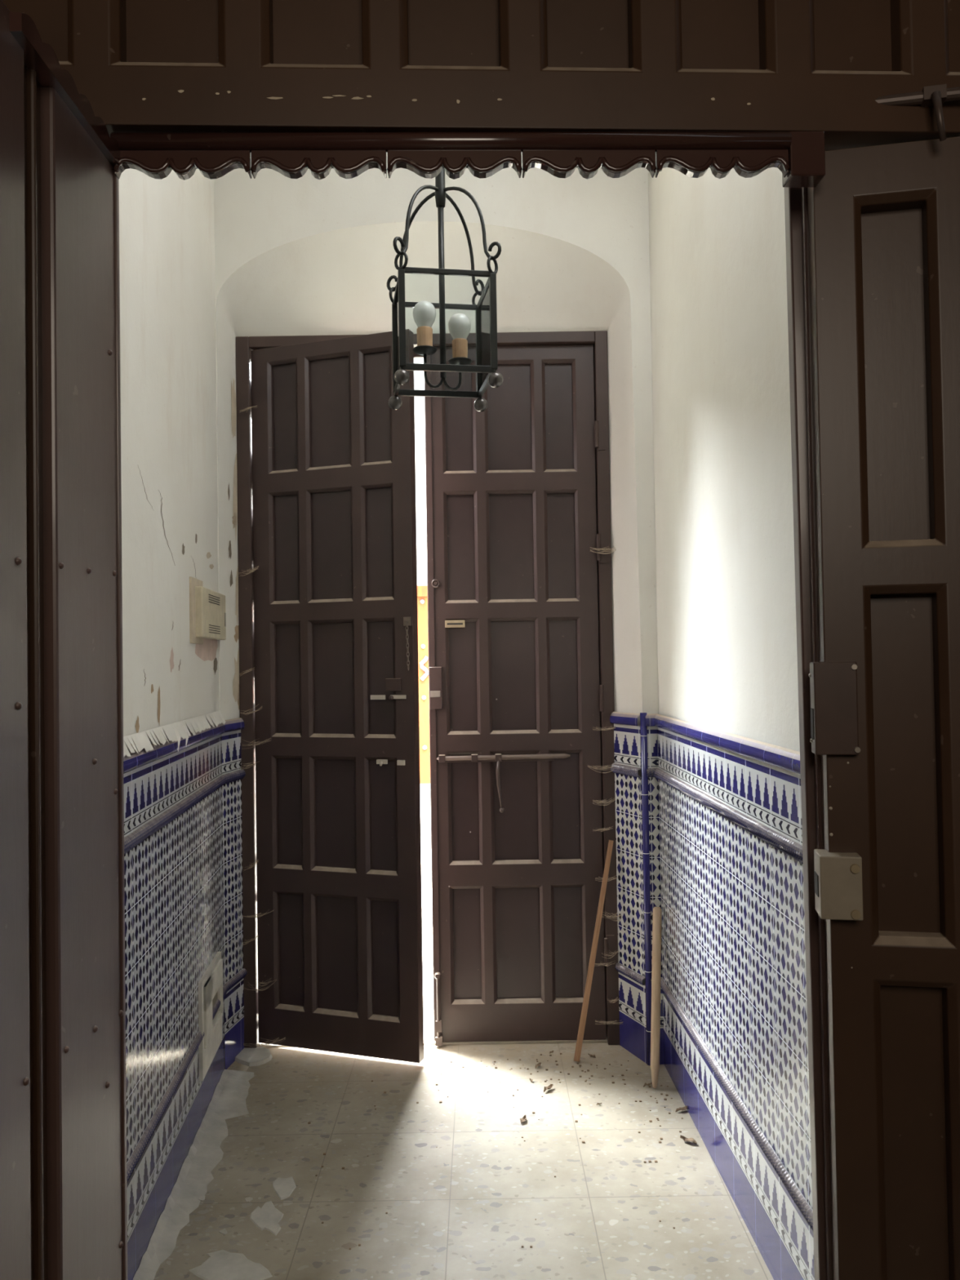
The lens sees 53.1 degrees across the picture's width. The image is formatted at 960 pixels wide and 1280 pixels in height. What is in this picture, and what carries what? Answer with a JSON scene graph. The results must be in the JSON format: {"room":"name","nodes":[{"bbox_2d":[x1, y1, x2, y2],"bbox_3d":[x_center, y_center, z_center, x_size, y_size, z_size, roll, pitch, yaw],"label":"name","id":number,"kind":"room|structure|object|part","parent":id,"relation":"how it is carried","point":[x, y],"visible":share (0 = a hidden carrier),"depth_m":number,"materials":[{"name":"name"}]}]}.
{"room":"entrance hallway","nodes":[
{"label":"entrance hallway","id":0,"kind":"room"},
{"bbox_2d":[118,168,247,1279],"bbox_3d":[-0.974,-0.333,2.453,0.312,3.700,2.374,-1,-1,-4],"label":"wall","id":1,"kind":"structure","parent":0,"point":[183,773],"depth_m":2.70,"materials":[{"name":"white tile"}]},
{"bbox_3d":[-0.832,0.478,2.445,0.053,0.038,2.374,-1,-1,-4],"label":"rope moulding","id":2,"kind":"part","parent":1,"relation":"part of","materials":[{"name":"ceramic"}]},
{"bbox_3d":[-0.821,1.222,2.429,0.051,0.033,2.374,-1,-1,-4],"label":"rope moulding","id":3,"kind":"part","parent":1,"relation":"part of","materials":[{"name":"ceramic"}]},
{"bbox_2d":[189,576,226,644],"bbox_3d":[-0.907,-0.088,3.214,0.032,0.208,0.460,-1,-1,-5],"label":"box","id":4,"kind":"object","parent":1,"relation":"attached to","point":[207,612],"visible":1,"depth_m":3.09,"materials":[{"name":"beige plastic"}]},
{"bbox_2d":[198,951,222,1080],"bbox_3d":[-0.880,1.225,3.154,0.020,0.303,0.325,-1,-1,-5],"label":"electrical box","id":5,"kind":"object","parent":1,"relation":"attached to","point":[211,984],"visible":0.99,"depth_m":3.09,"materials":[{"name":"paint"}]},
{"bbox_2d":[213,152,663,1065],"bbox_3d":[-0.155,-0.323,3.559,1.600,3.700,0.209,-1,-1,1],"label":"wall","id":6,"kind":"structure","parent":0,"point":[307,255],"depth_m":3.51,"materials":[{"name":"paint"}]},
{"bbox_2d":[240,668,254,675],"bbox_3d":[-0.877,0.120,3.605,0.064,0.035,0.018,-1,-1,13],"label":"cobweb","id":7,"kind":"object","parent":6,"relation":"attached to","point":[248,668],"visible":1,"depth_m":3.60},
{"bbox_2d":[239,405,256,413],"bbox_3d":[-0.878,-0.872,3.627,0.074,0.027,0.016,-1,-1,12],"label":"cobweb","id":8,"kind":"object","parent":6,"relation":"attached to","point":[246,408],"visible":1,"depth_m":3.62},
{"bbox_2d":[238,565,258,576],"bbox_3d":[-0.874,-0.260,3.614,0.082,0.038,0.018,-1,-1,10],"label":"cobweb","id":9,"kind":"object","parent":6,"relation":"attached to","point":[255,569],"visible":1,"depth_m":3.61},
{"bbox_2d":[240,761,256,769],"bbox_3d":[-0.865,0.473,3.598,0.076,0.034,0.018,-1,-1,11],"label":"cobweb","id":10,"kind":"object","parent":6,"relation":"attached to","point":[255,762],"visible":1,"depth_m":3.59},
{"bbox_2d":[243,859,257,871],"bbox_3d":[-0.860,0.844,3.590,0.065,0.047,0.019,-1,-1,18],"label":"cobweb","id":11,"kind":"object","parent":6,"relation":"attached to","point":[253,865],"visible":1,"depth_m":3.58},
{"bbox_2d":[243,935,258,944],"bbox_3d":[-0.859,1.122,3.585,0.067,0.045,0.017,-1,-1,12],"label":"cobweb","id":12,"kind":"object","parent":6,"relation":"attached to","point":[246,942],"visible":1,"depth_m":3.58},
{"bbox_2d":[240,705,262,715],"bbox_3d":[-0.861,0.261,3.602,0.091,0.041,0.018,-1,-1,10],"label":"cobweb","id":13,"kind":"object","parent":6,"relation":"attached to","point":[251,712],"visible":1,"depth_m":3.60},
{"bbox_2d":[241,737,271,749],"bbox_3d":[-0.840,0.388,3.599,0.116,0.043,0.017,-1,-1,8],"label":"cobweb","id":14,"kind":"object","parent":6,"relation":"attached to","point":[264,741],"visible":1,"depth_m":3.60},
{"bbox_2d":[243,909,274,917],"bbox_3d":[-0.831,1.023,3.585,0.124,0.032,0.018,-1,-1,7],"label":"cobweb","id":15,"kind":"object","parent":6,"relation":"attached to","point":[247,916],"visible":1,"depth_m":3.58},
{"bbox_2d":[244,977,276,991],"bbox_3d":[-0.824,1.284,3.581,0.130,0.045,0.019,-1,-1,5],"label":"cobweb","id":16,"kind":"object","parent":6,"relation":"attached to","point":[270,978],"visible":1,"depth_m":3.58},
{"bbox_2d":[244,1037,284,1047],"bbox_3d":[-0.804,1.500,3.576,0.161,0.039,0.018,-1,-1,5],"label":"cobweb","id":17,"kind":"object","parent":6,"relation":"attached to","point":[264,1043],"visible":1,"depth_m":3.57},
{"bbox_2d":[587,764,615,773],"bbox_3d":[0.469,0.479,3.602,0.130,0.041,0.018,-1,-1,7],"label":"cobweb","id":18,"kind":"object","parent":6,"relation":"attached to","point":[602,767],"visible":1,"depth_m":3.60},
{"bbox_2d":[590,546,616,554],"bbox_3d":[0.475,-0.340,3.620,0.121,0.032,0.019,-1,-1,7],"label":"cobweb","id":19,"kind":"object","parent":6,"relation":"attached to","point":[597,549],"visible":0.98,"depth_m":3.62},
{"bbox_2d":[593,797,615,805],"bbox_3d":[0.465,0.605,3.600,0.087,0.032,0.019,-1,-1,9],"label":"cobweb","id":20,"kind":"object","parent":6,"relation":"attached to","point":[597,801],"visible":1,"depth_m":3.60},
{"bbox_2d":[593,725,615,730],"bbox_3d":[0.466,0.331,3.606,0.088,0.018,0.019,-1,-1,12],"label":"cobweb","id":21,"kind":"object","parent":6,"relation":"attached to","point":[598,728],"visible":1,"depth_m":3.60},
{"bbox_2d":[595,875,617,881],"bbox_3d":[0.474,0.894,3.595,0.087,0.026,0.018,-1,-1,10],"label":"cobweb","id":22,"kind":"object","parent":6,"relation":"attached to","point":[612,877],"visible":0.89,"depth_m":3.59},
{"bbox_2d":[595,1019,622,1024],"bbox_3d":[0.497,1.427,3.583,0.134,0.021,0.018,-1,-1,7],"label":"cobweb","id":23,"kind":"object","parent":6,"relation":"attached to","point":[616,1023],"visible":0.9,"depth_m":3.58},
{"bbox_2d":[601,910,621,920],"bbox_3d":[0.504,1.030,3.592,0.108,0.039,0.018,-1,-1,8],"label":"cobweb","id":24,"kind":"object","parent":6,"relation":"attached to","point":[604,910],"visible":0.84,"depth_m":3.59},
{"bbox_3d":[0.534,0.480,3.535,0.016,0.038,0.199,0,-1,-23],"label":"rope moulding","id":25,"kind":"part","parent":6,"relation":"part of","materials":[{"name":"ceramic"}]},
{"bbox_3d":[0.546,1.223,3.519,0.014,0.033,0.199,0,-1,-23],"label":"rope moulding","id":26,"kind":"part","parent":6,"relation":"part of","materials":[{"name":"ceramic"}]},
{"bbox_3d":[0.619,0.476,3.434,0.047,0.038,0.016,-1,-1,0],"label":"rope moulding","id":27,"kind":"part","parent":6,"relation":"part of","materials":[{"name":"ceramic"}]},
{"bbox_2d":[133,1041,773,1279],"bbox_3d":[0.023,1.458,0.869,4.000,0.022,5.800,-1,-1,0],"label":"floor","id":28,"kind":"structure","parent":0,"point":[246,1201],"depth_m":2.70,"materials":[{"name":"tile"}]},
{"bbox_2d":[259,1028,607,1047],"bbox_3d":[-0.180,1.538,3.698,1.415,0.026,0.140,-1,-1,0],"label":"threshold","id":29,"kind":"object","parent":28,"relation":"on","point":[428,1034],"visible":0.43,"depth_m":3.63,"materials":[{"name":"stone"}]},
{"bbox_2d":[307,1053,683,1249],"bbox_3d":[0.047,1.510,2.947,1.183,0.004,1.161,-1,-1,0],"label":"debris","id":30,"kind":"object","parent":28,"relation":"on","point":[580,1065],"visible":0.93,"depth_m":3.18,"materials":[{"name":"brown plant"}]},
{"bbox_2d":[520,1115,526,1124],"bbox_3d":[0.136,1.504,3.012,0.018,0.012,0.044,-1,-1,22],"label":"dry leaf","id":31,"kind":"object","parent":28,"relation":"on","point":[524,1117],"visible":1,"depth_m":3.01,"materials":[{"name":"brown plant"}]},
{"bbox_2d":[543,1084,553,1092],"bbox_3d":[0.230,1.506,3.228,0.025,0.014,0.052,-2,-2,41],"label":"dry leaf","id":32,"kind":"object","parent":28,"relation":"on","point":[550,1086],"visible":1,"depth_m":3.23,"materials":[{"name":"brown plant"}]},
{"bbox_2d":[573,840,613,1062],"bbox_3d":[0.417,1.131,3.520,0.225,0.770,0.030,0,-2,-39],"label":"wooden stick","id":33,"kind":"object","parent":28,"relation":"on","point":[596,935],"visible":1,"depth_m":3.50,"materials":[{"name":"brown wood"}]},
{"bbox_2d":[650,906,662,1088],"bbox_3d":[0.607,1.223,3.308,0.030,0.571,0.176,-1,-1,18],"label":"wooden stick","id":34,"kind":"object","parent":28,"relation":"on","point":[657,912],"visible":1,"depth_m":3.29,"materials":[{"name":"brown wood"}]},
{"bbox_2d":[675,1106,687,1111],"bbox_3d":[0.645,1.496,3.063,0.048,0.014,0.021,-1,-1,-18],"label":"dry leaf","id":35,"kind":"object","parent":28,"relation":"on","point":[685,1108],"visible":1,"depth_m":3.06,"materials":[{"name":"brown plant"}]},
{"bbox_2d":[680,1135,697,1144],"bbox_3d":[0.622,1.492,2.865,0.052,0.015,0.024,-2,-1,33],"label":"dry leaf","id":36,"kind":"object","parent":28,"relation":"on","point":[685,1139],"visible":1,"depth_m":2.87,"materials":[{"name":"brown plant"}]},
{"bbox_2d":[648,167,814,1279],"bbox_3d":[0.772,-0.362,2.373,0.274,3.700,2.197,-1,-1,-1],"label":"wall","id":37,"kind":"structure","parent":0,"point":[733,981],"depth_m":2.51,"materials":[{"name":"paint"}]},
{"bbox_3d":[0.656,0.453,2.356,0.016,0.038,2.191,-1,-1,-1],"label":"rope moulding","id":38,"kind":"part","parent":37,"relation":"part of","materials":[{"name":"ceramic"}]},
{"bbox_3d":[0.669,1.197,2.340,0.014,0.033,2.191,-1,-1,-1],"label":"rope moulding","id":39,"kind":"part","parent":37,"relation":"part of","materials":[{"name":"ceramic"}]},
{"bbox_3d":[-0.136,-2.247,2.443,2.100,0.100,2.250,-1,-1,0],"label":"ceiling","id":40,"kind":"structure","parent":0,"visible":0},
{"bbox_2d":[386,168,502,412],"bbox_3d":[-0.111,-1.423,2.611,0.284,1.544,0.284,-1,-1,-9],"label":"hanging lantern","id":41,"kind":"object","parent":40,"relation":"hanging from","point":[486,367],"visible":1,"depth_m":2.59,"materials":[{"name":"metal"}]},
{"bbox_3d":[-0.219,-0.823,2.579,0.002,0.235,0.226,-1,-1,-9],"label":"glass pane","id":42,"kind":"part","parent":41,"relation":"part of","materials":[{"name":"clear glass"}]},
{"bbox_3d":[-0.185,-1.102,2.662,0.197,0.238,0.010,-2,-1,36],"label":"scroll arm","id":43,"kind":"part","parent":41,"relation":"part of","materials":[{"name":"metal"}]},
{"bbox_3d":[-0.163,-1.105,2.525,0.010,0.238,0.197,-2,-1,36],"label":"scroll arm","id":44,"kind":"part","parent":41,"relation":"part of","materials":[{"name":"metal"}]},
{"bbox_3d":[-0.150,-0.872,2.589,0.063,0.081,0.063,-1,-1,-9],"label":"light bulb","id":45,"kind":"part","parent":41,"relation":"part of","materials":[{"name":"white glass"}]},
{"bbox_3d":[-0.124,-0.729,2.591,0.057,0.101,0.008,-1,-1,-12],"label":"bulb arm","id":46,"kind":"part","parent":41,"relation":"part of","materials":[{"name":"metal"}]},
{"bbox_3d":[-0.111,-1.451,2.611,0.030,1.485,0.031,-1,-1,-9],"label":"rod","id":47,"kind":"part","parent":41,"relation":"part of","materials":[{"name":"metal"}]},
{"bbox_3d":[-0.101,-0.823,2.598,0.254,0.265,0.254,-1,-1,-9],"label":"lantern frame","id":48,"kind":"part","parent":41,"relation":"part of","materials":[{"name":"metal"}]},
{"bbox_3d":[-0.083,-0.827,2.481,0.226,0.235,0.002,-1,-1,-9],"label":"glass pane","id":49,"kind":"part","parent":41,"relation":"part of","materials":[{"name":"clear glass"}]},
{"bbox_3d":[-0.077,-0.721,2.616,0.069,0.084,0.008,0,-2,-41],"label":"bulb arm","id":50,"kind":"part","parent":41,"relation":"part of","materials":[{"name":"metal"}]},
{"bbox_3d":[-0.056,-0.855,2.639,0.063,0.081,0.063,-1,-1,-9],"label":"light bulb","id":51,"kind":"part","parent":41,"relation":"part of","materials":[{"name":"white glass"}]},
{"bbox_3d":[-0.048,-1.103,2.683,0.010,0.238,0.197,-2,-1,36],"label":"scroll arm","id":52,"kind":"part","parent":41,"relation":"part of","materials":[{"name":"metal"}]},
{"bbox_3d":[-0.026,-1.107,2.546,0.197,0.238,0.010,-2,-1,36],"label":"scroll arm","id":53,"kind":"part","parent":41,"relation":"part of","materials":[{"name":"metal"}]},
{"bbox_3d":[0.016,-0.826,2.617,0.002,0.235,0.226,-1,-1,-9],"label":"glass pane","id":54,"kind":"part","parent":41,"relation":"part of","materials":[{"name":"clear glass"}]},
{"bbox_3d":[-0.007,-0.423,1.289,4.000,3.800,0.100,-1,-1,0],"label":"wall","id":55,"kind":"structure","parent":0,"visible":0},
{"bbox_2d":[0,0,127,1279],"bbox_3d":[-0.461,0.420,0.819,0.054,2.100,0.755,-1,-1,0],"label":"door","id":56,"kind":"structure","parent":55,"relation":"in","point":[64,1184],"depth_m":1.03,"materials":[{"name":"brown paint"}]},
{"bbox_2d":[2,0,959,151],"bbox_3d":[-0.016,-0.913,1.247,2.200,0.542,0.076,-1,-1,-3],"label":"transom","id":57,"kind":"object","parent":55,"relation":"attached to","point":[140,65],"visible":0.92,"depth_m":1.22,"materials":[{"name":"brown paint"}]},
{"bbox_3d":[-0.573,-0.911,1.224,0.121,0.396,0.012,-1,-1,-3],"label":"panel","id":58,"kind":"part","parent":57,"relation":"part of","materials":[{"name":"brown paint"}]},
{"bbox_3d":[-0.392,-0.914,1.233,0.129,0.396,0.012,-1,-1,-3],"label":"panel","id":59,"kind":"part","parent":57,"relation":"part of","materials":[{"name":"brown paint"}]},
{"bbox_3d":[-0.210,-0.917,1.241,0.123,0.396,0.012,-1,-1,-3],"label":"panel","id":60,"kind":"part","parent":57,"relation":"part of","materials":[{"name":"brown paint"}]},
{"bbox_3d":[-0.037,-0.919,1.249,0.125,0.396,0.012,-1,-1,-3],"label":"panel","id":61,"kind":"part","parent":57,"relation":"part of","materials":[{"name":"brown paint"}]},
{"bbox_2d":[110,131,825,187],"bbox_3d":[-0.010,-0.613,1.221,0.899,0.057,0.040,-1,-1,-2],"label":"valance","id":62,"kind":"object","parent":57,"relation":"hanging from","point":[800,156],"visible":0.99,"depth_m":1.21,"materials":[{"name":"paint"}]},
{"bbox_3d":[0.136,-0.922,1.257,0.117,0.396,0.012,-1,-1,-3],"label":"panel","id":63,"kind":"part","parent":57,"relation":"part of","materials":[{"name":"brown paint"}]},
{"bbox_3d":[0.309,-0.925,1.264,0.117,0.396,0.012,-1,-1,-3],"label":"panel","id":64,"kind":"part","parent":57,"relation":"part of","materials":[{"name":"brown paint"}]},
{"bbox_3d":[0.483,-0.927,1.272,0.121,0.396,0.012,-1,-1,-3],"label":"panel","id":65,"kind":"part","parent":57,"relation":"part of","materials":[{"name":"brown paint"}]},
{"bbox_3d":[0.660,-0.930,1.280,0.121,0.396,0.012,-1,-1,-3],"label":"panel","id":66,"kind":"part","parent":57,"relation":"part of","materials":[{"name":"brown paint"}]},
{"bbox_2d":[784,84,959,1279],"bbox_3d":[0.629,0.379,1.245,0.389,2.162,0.150,-1,-1,10],"label":"door","id":67,"kind":"structure","parent":55,"relation":"in","point":[873,249],"depth_m":1.25,"materials":[{"name":"brown paint"}]},
{"bbox_3d":[0.548,-0.349,1.275,0.088,0.449,0.009,-1,-1,10],"label":"panel","id":68,"kind":"part","parent":67,"relation":"part of","materials":[{"name":"brown paint"}]},
{"bbox_3d":[0.556,0.161,1.264,0.088,0.449,0.009,-1,-1,10],"label":"panel","id":69,"kind":"part","parent":67,"relation":"part of","materials":[{"name":"brown paint"}]},
{"bbox_3d":[0.564,0.661,1.254,0.088,0.440,0.009,-1,-1,10],"label":"panel","id":70,"kind":"part","parent":67,"relation":"part of","materials":[{"name":"brown paint"}]},
{"bbox_3d":[0.576,-0.658,1.206,0.016,0.061,0.015,-2,-1,32],"label":"latch pull","id":71,"kind":"part","parent":67,"relation":"part of","materials":[{"name":"paint"}]},
{"bbox_3d":[-0.009,-0.573,3.633,4.400,4.200,0.320,-1,-1,0],"label":"wall","id":72,"kind":"structure","parent":0,"visible":0},
{"bbox_2d":[250,328,423,1062],"bbox_3d":[-0.543,0.198,3.550,0.655,2.628,0.073,-1,-1,19],"label":"door","id":73,"kind":"structure","parent":72,"relation":"in","point":[338,781],"depth_m":3.55,"materials":[{"name":"brown paint"}]},
{"bbox_3d":[-0.736,-0.845,3.656,0.113,0.411,0.019,-1,-1,19],"label":"panel","id":74,"kind":"part","parent":73,"relation":"part of","materials":[{"name":"brown paint"}]},
{"bbox_3d":[-0.728,-0.347,3.645,0.113,0.407,0.019,-1,-1,19],"label":"panel","id":75,"kind":"part","parent":73,"relation":"part of","materials":[{"name":"brown paint"}]},
{"bbox_3d":[-0.720,0.147,3.635,0.113,0.419,0.019,-1,-1,19],"label":"panel","id":76,"kind":"part","parent":73,"relation":"part of","materials":[{"name":"brown paint"}]},
{"bbox_3d":[-0.712,0.646,3.624,0.113,0.407,0.019,-1,-1,19],"label":"panel","id":77,"kind":"part","parent":73,"relation":"part of","materials":[{"name":"brown paint"}]},
{"bbox_3d":[-0.704,1.161,3.613,0.113,0.423,0.019,-1,-1,19],"label":"panel","id":78,"kind":"part","parent":73,"relation":"part of","materials":[{"name":"brown paint"}]},
{"bbox_3d":[-0.555,-0.849,3.595,0.174,0.411,0.019,-1,-1,19],"label":"panel","id":79,"kind":"part","parent":73,"relation":"part of","materials":[{"name":"brown paint"}]},
{"bbox_3d":[-0.547,-0.351,3.584,0.174,0.407,0.019,-1,-1,19],"label":"panel","id":80,"kind":"part","parent":73,"relation":"part of","materials":[{"name":"brown paint"}]},
{"bbox_3d":[-0.539,0.143,3.574,0.174,0.419,0.019,-1,-1,19],"label":"panel","id":81,"kind":"part","parent":73,"relation":"part of","materials":[{"name":"brown paint"}]},
{"bbox_3d":[-0.531,0.641,3.563,0.174,0.407,0.019,-1,-1,19],"label":"panel","id":82,"kind":"part","parent":73,"relation":"part of","materials":[{"name":"brown paint"}]},
{"bbox_3d":[-0.523,1.157,3.552,0.174,0.423,0.019,-1,-1,19],"label":"panel","id":83,"kind":"part","parent":73,"relation":"part of","materials":[{"name":"brown paint"}]},
{"bbox_3d":[-0.371,-0.853,3.533,0.112,0.411,0.019,-1,-1,19],"label":"panel","id":84,"kind":"part","parent":73,"relation":"part of","materials":[{"name":"brown paint"}]},
{"bbox_3d":[-0.369,0.208,3.478,0.058,0.016,0.008,-1,-1,19],"label":"bolt plate","id":85,"kind":"part","parent":73,"relation":"part of","materials":[{"name":"metal"}]},
{"bbox_3d":[-0.363,-0.355,3.522,0.112,0.407,0.019,-1,-1,19],"label":"panel","id":86,"kind":"part","parent":73,"relation":"part of","materials":[{"name":"brown paint"}]},
{"bbox_3d":[-0.355,0.138,3.512,0.112,0.419,0.019,-1,-1,19],"label":"panel","id":87,"kind":"part","parent":73,"relation":"part of","materials":[{"name":"brown paint"}]},
{"bbox_3d":[-0.348,0.637,3.501,0.112,0.407,0.019,-1,-1,19],"label":"panel","id":88,"kind":"part","parent":73,"relation":"part of","materials":[{"name":"brown paint"}]},
{"bbox_3d":[-0.339,1.153,3.490,0.112,0.423,0.019,-1,-1,19],"label":"panel","id":89,"kind":"part","parent":73,"relation":"part of","materials":[{"name":"brown paint"}]},
{"bbox_3d":[-0.294,0.205,3.452,0.060,0.014,0.008,-1,-1,19],"label":"bolt plate","id":90,"kind":"part","parent":73,"relation":"part of","materials":[{"name":"metal"}]},
{"bbox_3d":[-0.263,-0.067,3.439,0.028,0.032,0.022,-1,-1,19],"label":"chain mount","id":91,"kind":"part","parent":73,"relation":"part of","materials":[{"name":"brown metal"}]},
{"bbox_2d":[235,330,619,1048],"bbox_3d":[-0.202,0.182,3.674,1.415,2.697,0.126,-1,-1,0],"label":"door frame","id":92,"kind":"structure","parent":72,"relation":"attached to","point":[244,344],"depth_m":3.63,"materials":[{"name":"brown paint"}]},
{"bbox_2d":[424,344,606,1047],"bbox_3d":[0.131,0.197,3.649,0.649,2.648,0.090,-1,-1,0],"label":"door","id":93,"kind":"structure","parent":72,"relation":"in","point":[517,861],"depth_m":3.66,"materials":[{"name":"brown paint"}]},
{"bbox_3d":[-0.095,-0.061,3.648,0.076,0.028,0.012,-1,-1,0],"label":"label plate","id":94,"kind":"part","parent":93,"relation":"part of","materials":[{"name":"gold metal"}]},
{"bbox_3d":[-0.081,-0.852,3.702,0.112,0.416,0.019,-1,-1,0],"label":"panel","id":95,"kind":"part","parent":93,"relation":"part of","materials":[{"name":"brown paint"}]},
{"bbox_3d":[-0.073,-0.354,3.692,0.112,0.412,0.019,-1,-1,0],"label":"panel","id":96,"kind":"part","parent":93,"relation":"part of","materials":[{"name":"brown paint"}]},
{"bbox_3d":[-0.065,0.140,3.681,0.112,0.424,0.019,-1,-1,0],"label":"panel","id":97,"kind":"part","parent":93,"relation":"part of","materials":[{"name":"brown paint"}]},
{"bbox_3d":[-0.057,0.639,3.671,0.112,0.412,0.019,-1,-1,0],"label":"panel","id":98,"kind":"part","parent":93,"relation":"part of","materials":[{"name":"brown paint"}]},
{"bbox_3d":[-0.049,1.154,3.660,0.112,0.428,0.019,-1,-1,0],"label":"panel","id":99,"kind":"part","parent":93,"relation":"part of","materials":[{"name":"brown paint"}]},
{"bbox_3d":[0.071,0.539,3.610,0.020,0.192,0.026,-2,-1,27],"label":"bolt handle","id":100,"kind":"part","parent":93,"relation":"part of","materials":[{"name":"paint"}]},
{"bbox_3d":[0.083,0.641,3.613,0.020,0.020,0.020,-1,-1,0],"label":"bolt knob","id":101,"kind":"part","parent":93,"relation":"part of","materials":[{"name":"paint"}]},
{"bbox_3d":[0.088,0.443,3.625,0.504,0.020,0.018,-1,-1,0],"label":"bolt rod","id":102,"kind":"part","parent":93,"relation":"part of","materials":[{"name":"metal"}]},
{"bbox_3d":[0.113,-0.855,3.702,0.175,0.416,0.019,-1,-1,0],"label":"panel","id":103,"kind":"part","parent":93,"relation":"part of","materials":[{"name":"brown paint"}]},
{"bbox_3d":[0.121,-0.357,3.692,0.175,0.412,0.019,-1,-1,0],"label":"panel","id":104,"kind":"part","parent":93,"relation":"part of","materials":[{"name":"brown paint"}]},
{"bbox_3d":[0.129,0.137,3.681,0.175,0.424,0.019,-1,-1,0],"label":"panel","id":105,"kind":"part","parent":93,"relation":"part of","materials":[{"name":"brown paint"}]},
{"bbox_3d":[0.137,0.635,3.671,0.175,0.412,0.019,-1,-1,0],"label":"panel","id":106,"kind":"part","parent":93,"relation":"part of","materials":[{"name":"brown paint"}]},
{"bbox_3d":[0.145,1.151,3.660,0.175,0.428,0.019,-1,-1,0],"label":"panel","id":107,"kind":"part","parent":93,"relation":"part of","materials":[{"name":"brown paint"}]},
{"bbox_3d":[0.304,-0.858,3.702,0.113,0.416,0.019,-1,-1,0],"label":"panel","id":108,"kind":"part","parent":93,"relation":"part of","materials":[{"name":"brown paint"}]},
{"bbox_3d":[0.312,-0.360,3.692,0.113,0.412,0.019,-1,-1,0],"label":"panel","id":109,"kind":"part","parent":93,"relation":"part of","materials":[{"name":"brown paint"}]},
{"bbox_3d":[0.320,0.134,3.681,0.113,0.424,0.019,-1,-1,0],"label":"panel","id":110,"kind":"part","parent":93,"relation":"part of","materials":[{"name":"brown paint"}]},
{"bbox_3d":[0.328,0.632,3.671,0.113,0.412,0.019,-1,-1,0],"label":"panel","id":111,"kind":"part","parent":93,"relation":"part of","materials":[{"name":"brown paint"}]},
{"bbox_3d":[0.336,1.148,3.660,0.113,0.428,0.019,-1,-1,0],"label":"panel","id":112,"kind":"part","parent":93,"relation":"part of","materials":[{"name":"brown paint"}]},
{"bbox_2d":[595,826,611,831],"bbox_3d":[0.460,0.710,3.598,0.077,0.024,0.017,-1,-1,11],"label":"cobweb","id":113,"kind":"object","parent":72,"relation":"attached to","point":[609,827],"visible":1,"depth_m":3.59},
{"bbox_2d":[595,960,615,966],"bbox_3d":[0.459,1.211,3.587,0.096,0.023,0.019,-1,-1,9],"label":"cobweb","id":114,"kind":"object","parent":72,"relation":"attached to","point":[606,965],"visible":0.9,"depth_m":3.58},
{"bbox_2d":[601,951,617,958],"bbox_3d":[0.485,1.174,3.588,0.064,0.029,0.018,-1,-1,14],"label":"cobweb","id":115,"kind":"object","parent":72,"relation":"attached to","point":[615,953],"visible":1,"depth_m":3.58},
{"label":"outside","id":116,"kind":"structure","parent":0,"visible":0},
{"bbox_2d":[420,819,434,1029],"bbox_3d":[0.026,1.615,6.392,14.000,0.001,5.350,-1,-1,0],"label":"paving","id":117,"kind":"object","parent":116,"point":[425,824],"depth_m":5.40,"materials":[{"name":"stone"}]},
{"bbox_2d":[413,358,431,819],"bbox_3d":[-0.015,-0.907,9.171,14.000,5.300,0.300,-1,-1,0],"label":"wall","id":118,"kind":"structure","parent":117,"relation":"on","point":[419,378],"depth_m":9.03,"materials":[{"name":"paint"}]},
{"bbox_2d":[417,585,430,783],"bbox_3d":[-0.530,0.415,8.931,1.438,1.836,0.115,-1,-1,0],"label":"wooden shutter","id":119,"kind":"object","parent":118,"relation":"attached to","point":[422,590],"visible":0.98,"depth_m":8.92,"materials":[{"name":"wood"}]}
]}

